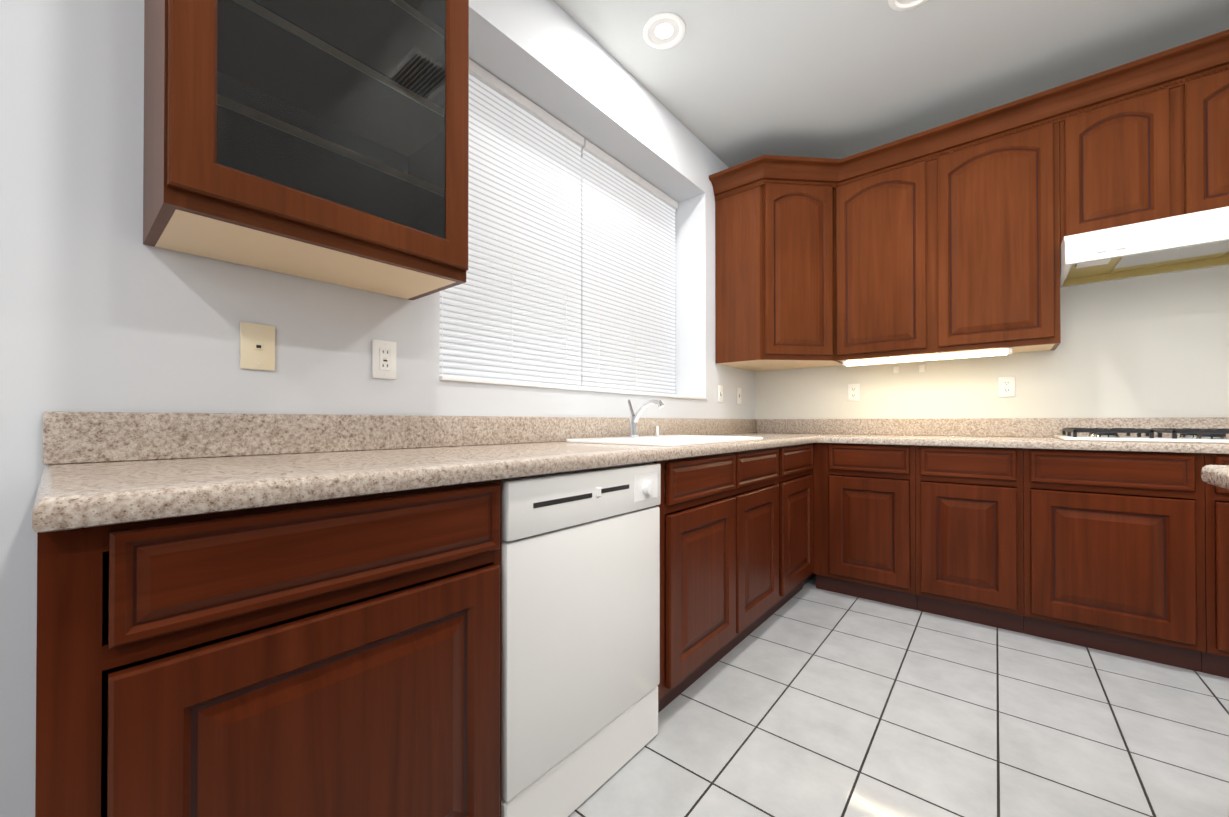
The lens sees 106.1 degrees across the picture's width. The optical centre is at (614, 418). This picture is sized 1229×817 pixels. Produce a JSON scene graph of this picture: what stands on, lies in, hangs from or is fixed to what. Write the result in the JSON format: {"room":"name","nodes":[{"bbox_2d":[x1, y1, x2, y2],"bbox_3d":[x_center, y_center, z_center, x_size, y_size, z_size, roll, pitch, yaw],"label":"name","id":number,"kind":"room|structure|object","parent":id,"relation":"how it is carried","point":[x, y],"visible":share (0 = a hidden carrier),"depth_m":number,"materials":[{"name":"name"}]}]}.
{"room":"kitchen","nodes":[
{"label":"kitchen","id":0,"kind":"room"},
{"bbox_2d":[0,0,753,816],"bbox_3d":[-0.980,-0.393,1.331,0.300,2.800,6.545,0,0,40],"label":"wall","id":1,"kind":"structure","parent":0,"point":[102,308],"depth_m":1.03,"materials":[{"name":"white paint"}]},
{"bbox_2d":[240,322,274,370],"bbox_3d":[-0.905,-0.184,1.173,0.009,0.116,0.072,0,0,40],"label":"outlet","id":2,"kind":"object","parent":1,"relation":"attached to","point":[257,346],"visible":1,"depth_m":1.17,"materials":[{"name":"beige plastic"}]},
{"bbox_2d":[143,0,468,299],"bbox_3d":[-0.719,-0.944,1.152,0.325,1.120,0.610,0,0,40],"label":"upper cabinet","id":3,"kind":"object","parent":1,"relation":"attached to","point":[327,141],"visible":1,"depth_m":1.02,"materials":[{"name":"brown wood"}]},
{"bbox_2d":[372,339,395,378],"bbox_3d":[-0.704,-0.182,1.416,0.010,0.116,0.072,0,0,40],"label":"outlet","id":4,"kind":"object","parent":1,"relation":"attached to","point":[383,359],"visible":1,"depth_m":1.41,"materials":[{"name":"white plastic"}]},
{"bbox_2d":[439,59,677,394],"bbox_3d":[-0.172,-0.803,2.427,0.045,1.330,1.836,0,0,40],"label":"window blinds","id":5,"kind":"object","parent":1,"relation":"attached to","point":[510,309],"visible":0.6,"depth_m":2.27,"materials":[{"name":"white plastic"}]},
{"bbox_2d":[439,375,707,399],"bbox_3d":[-0.091,-0.135,2.356,0.268,0.016,1.858,0,0,40],"label":"window sill","id":6,"kind":"structure","parent":1,"relation":"attached to","point":[483,381],"depth_m":1.95,"materials":[{"name":"white paint"}]},
{"bbox_2d":[581,151,582,386],"bbox_3d":[-0.212,-0.801,2.460,0.040,1.350,1.860,0,0,40],"label":"window","id":7,"kind":"structure","parent":1,"relation":"in","point":[581,274],"depth_m":2.50,"materials":[{"name":"white plastic"}]},
{"bbox_2d":[718,385,722,402],"bbox_3d":[0.724,-0.171,3.142,0.016,0.116,0.072,0,0,40],"label":"light switch","id":8,"kind":"object","parent":1,"relation":"attached to","point":[720,393],"visible":1,"depth_m":3.14,"materials":[{"name":"white plastic"}]},
{"bbox_2d":[737,388,740,403],"bbox_3d":[0.912,-0.170,3.369,0.016,0.116,0.072,0,0,40],"label":"light switch","id":9,"kind":"object","parent":1,"relation":"attached to","point":[738,395],"visible":1,"depth_m":3.36,"materials":[{"name":"white plastic"}]},
{"bbox_2d":[553,0,1228,167],"bbox_3d":[0.832,-1.852,-0.156,5.000,0.100,6.545,0,0,40],"label":"ceiling","id":10,"kind":"structure","parent":0,"point":[730,83],"depth_m":2.28,"materials":[{"name":"grey paint"}]},
{"bbox_2d":[643,12,685,48],"bbox_3d":[0.228,-1.783,2.128,0.196,0.008,0.196,0,0,40],"label":"recessed light","id":11,"kind":"object","parent":10,"relation":"in","point":[665,30],"visible":1,"depth_m":2.12,"materials":[{"name":"white plastic"}]},
{"bbox_2d":[888,0,927,10],"bbox_3d":[1.250,-1.784,1.920,0.196,0.008,0.196,0,0,40],"label":"recessed light","id":12,"kind":"object","parent":10,"relation":"in","point":[900,5],"visible":1,"depth_m":1.99,"materials":[{"name":"white"}]},
{"bbox_2d":[568,572,1228,816],"bbox_3d":[0.832,1.048,-0.174,5.000,0.100,6.545,0,0,40],"label":"floor","id":13,"kind":"structure","parent":0,"point":[809,699],"depth_m":1.50,"materials":[{"name":"tile"}]},
{"bbox_2d":[35,479,500,816],"bbox_3d":[-0.677,0.567,0.955,0.620,0.876,0.640,0,0,40],"label":"base cabinet","id":14,"kind":"object","parent":13,"relation":"on","point":[338,657],"visible":0.81,"depth_m":0.69,"materials":[{"name":"brown wood"}]},
{"bbox_2d":[501,462,660,816],"bbox_3d":[-0.263,0.574,1.421,0.624,0.868,0.598,0,0,40],"label":"dishwasher","id":15,"kind":"object","parent":13,"relation":"on","point":[580,615],"visible":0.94,"depth_m":1.18,"materials":[{"name":"white metal"}]},
{"bbox_2d":[653,447,778,712],"bbox_3d":[0.250,0.574,2.077,0.620,0.876,1.059,0,0,40],"label":"base cabinet","id":16,"kind":"object","parent":13,"relation":"on","point":[719,556],"visible":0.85,"depth_m":1.76,"materials":[{"name":"brown wood"}]},
{"bbox_2d":[32,411,819,532],"bbox_3d":[0.231,0.063,2.048,0.644,0.143,3.484,0,0,40],"label":"countertop","id":17,"kind":"structure","parent":16,"relation":"on","point":[107,468],"depth_m":1.02,"materials":[{"name":"stone"}]},
{"bbox_2d":[566,399,762,496],"bbox_3d":[0.254,0.098,2.069,0.540,0.384,0.840,0,0,40],"label":"sink","id":18,"kind":"object","parent":17,"relation":"in","point":[632,437],"visible":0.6,"depth_m":2.09,"materials":[{"name":"white ceramic"}]},
{"bbox_2d":[767,443,812,618],"bbox_3d":[0.768,0.578,2.705,0.620,0.876,0.564,0,0,40],"label":"base cabinet","id":19,"kind":"object","parent":13,"relation":"on","point":[795,480],"visible":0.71,"depth_m":2.46,"materials":[{"name":"brown wood"}]},
{"bbox_2d":[813,443,916,609],"bbox_3d":[1.558,0.579,2.799,0.512,0.876,0.620,0,0,40],"label":"base cabinet","id":20,"kind":"object","parent":13,"relation":"on","point":[864,521],"visible":0.83,"depth_m":2.55,"materials":[{"name":"brown wood"}]},
{"bbox_2d":[915,446,1023,632],"bbox_3d":[1.919,0.577,2.500,0.421,0.876,0.620,0,0,40],"label":"base cabinet","id":21,"kind":"object","parent":13,"relation":"on","point":[969,539],"visible":0.96,"depth_m":2.26,"materials":[{"name":"brown wood"}]},
{"bbox_2d":[1023,448,1205,671],"bbox_3d":[2.287,0.575,2.196,0.530,0.876,0.620,0,0,40],"label":"base cabinet","id":22,"kind":"object","parent":13,"relation":"on","point":[1114,550],"visible":0.88,"depth_m":1.95,"materials":[{"name":"brown wood"}]},
{"bbox_2d":[820,417,1228,453],"bbox_3d":[2.451,0.063,2.057,2.736,0.143,0.644,0,0,40],"label":"countertop","id":23,"kind":"structure","parent":22,"relation":"on","point":[1026,433],"depth_m":2.47,"materials":[{"name":"stone"}]},
{"bbox_2d":[1054,428,1228,442],"bbox_3d":[2.478,0.069,2.030,0.760,0.054,0.510,0,0,40],"label":"cooktop","id":24,"kind":"object","parent":23,"relation":"in","point":[1196,435],"visible":1,"depth_m":1.99,"materials":[{"name":"white metal"}]},
{"bbox_2d":[1201,453,1228,677],"bbox_3d":[2.708,0.573,1.849,0.558,0.876,0.620,0,0,40],"label":"base cabinet","id":25,"kind":"object","parent":13,"relation":"on","point":[1215,658],"visible":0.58,"depth_m":1.79,"materials":[{"name":"brown wood"}]},
{"bbox_2d":[1201,465,1228,489],"bbox_3d":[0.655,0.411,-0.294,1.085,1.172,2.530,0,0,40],"label":"countertop","id":26,"kind":"structure","parent":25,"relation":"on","point":[1217,475],"depth_m":0.86,"materials":[{"name":"beige stone"}]},
{"bbox_2d":[754,265,1228,474],"bbox_3d":[2.967,-0.387,2.186,4.700,2.800,0.200,0,0,40],"label":"wall","id":27,"kind":"structure","parent":0,"point":[1154,346],"depth_m":2.44,"materials":[{"name":"white paint"}]},
{"bbox_2d":[715,183,842,371],"bbox_3d":[1.136,-0.931,3.140,0.657,1.120,0.657,0,0,40],"label":"upper cabinet","id":28,"kind":"object","parent":27,"relation":"attached to","point":[774,274],"visible":0.94,"depth_m":2.91,"materials":[{"name":"brown wood"}]},
{"bbox_2d":[709,29,1228,200],"bbox_3d":[2.066,-1.539,2.121,3.394,0.132,0.434,0,0,40],"label":"crown molding","id":29,"kind":"structure","parent":28,"relation":"attached to","point":[1180,65],"depth_m":2.40,"materials":[{"name":"brown wood"}]},
{"bbox_2d":[848,384,859,400],"bbox_3d":[1.631,-0.181,3.149,0.072,0.116,0.009,0,0,40],"label":"electrical outlet","id":30,"kind":"object","parent":27,"relation":"attached to","point":[853,392],"visible":1,"depth_m":3.15,"materials":[{"name":"white plastic"}]},
{"bbox_2d":[893,366,898,373],"bbox_3d":[1.822,-0.317,2.989,0.030,0.045,0.013,0,0,40],"label":"light switch","id":31,"kind":"object","parent":27,"relation":"attached to","point":[895,370],"visible":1,"depth_m":2.99,"materials":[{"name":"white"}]},
{"bbox_2d":[919,365,924,371],"bbox_3d":[1.930,-0.318,2.900,0.030,0.045,0.013,0,0,40],"label":"light switch","id":32,"kind":"object","parent":27,"relation":"attached to","point":[921,368],"visible":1,"depth_m":2.90,"materials":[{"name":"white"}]},
{"bbox_2d":[834,122,1060,363],"bbox_3d":[1.895,-0.934,2.728,1.041,1.120,0.325,0,0,40],"label":"upper cabinet","id":33,"kind":"object","parent":27,"relation":"attached to","point":[958,251],"visible":0.98,"depth_m":2.54,"materials":[{"name":"brown wood"}]},
{"bbox_2d":[843,348,1011,365],"bbox_3d":[1.780,-0.357,2.695,0.820,0.032,0.047,0,0,40],"label":"under-cabinet light","id":34,"kind":"object","parent":33,"relation":"attached to","point":[963,354],"visible":0.98,"depth_m":2.65,"materials":[{"name":"white plastic"}]},
{"bbox_2d":[998,376,1014,396],"bbox_3d":[2.244,-0.184,2.643,0.072,0.116,0.009,0,0,40],"label":"electrical outlet","id":35,"kind":"object","parent":27,"relation":"attached to","point":[1006,386],"visible":1,"depth_m":2.64,"materials":[{"name":"white plastic"}]},
{"bbox_2d":[1059,70,1228,245],"bbox_3d":[2.586,-1.181,2.159,0.748,0.634,0.325,0,0,40],"label":"upper cabinet","id":36,"kind":"object","parent":27,"relation":"attached to","point":[1161,154],"visible":0.81,"depth_m":2.10,"materials":[{"name":"brown wood"}]},
{"bbox_2d":[1060,206,1228,287],"bbox_3d":[2.529,-0.788,2.088,0.745,0.147,0.505,0,0,40],"label":"range hood","id":37,"kind":"object","parent":36,"relation":"attached to","point":[1190,241],"visible":1,"depth_m":2.07,"materials":[{"name":"white metal"}]}
]}

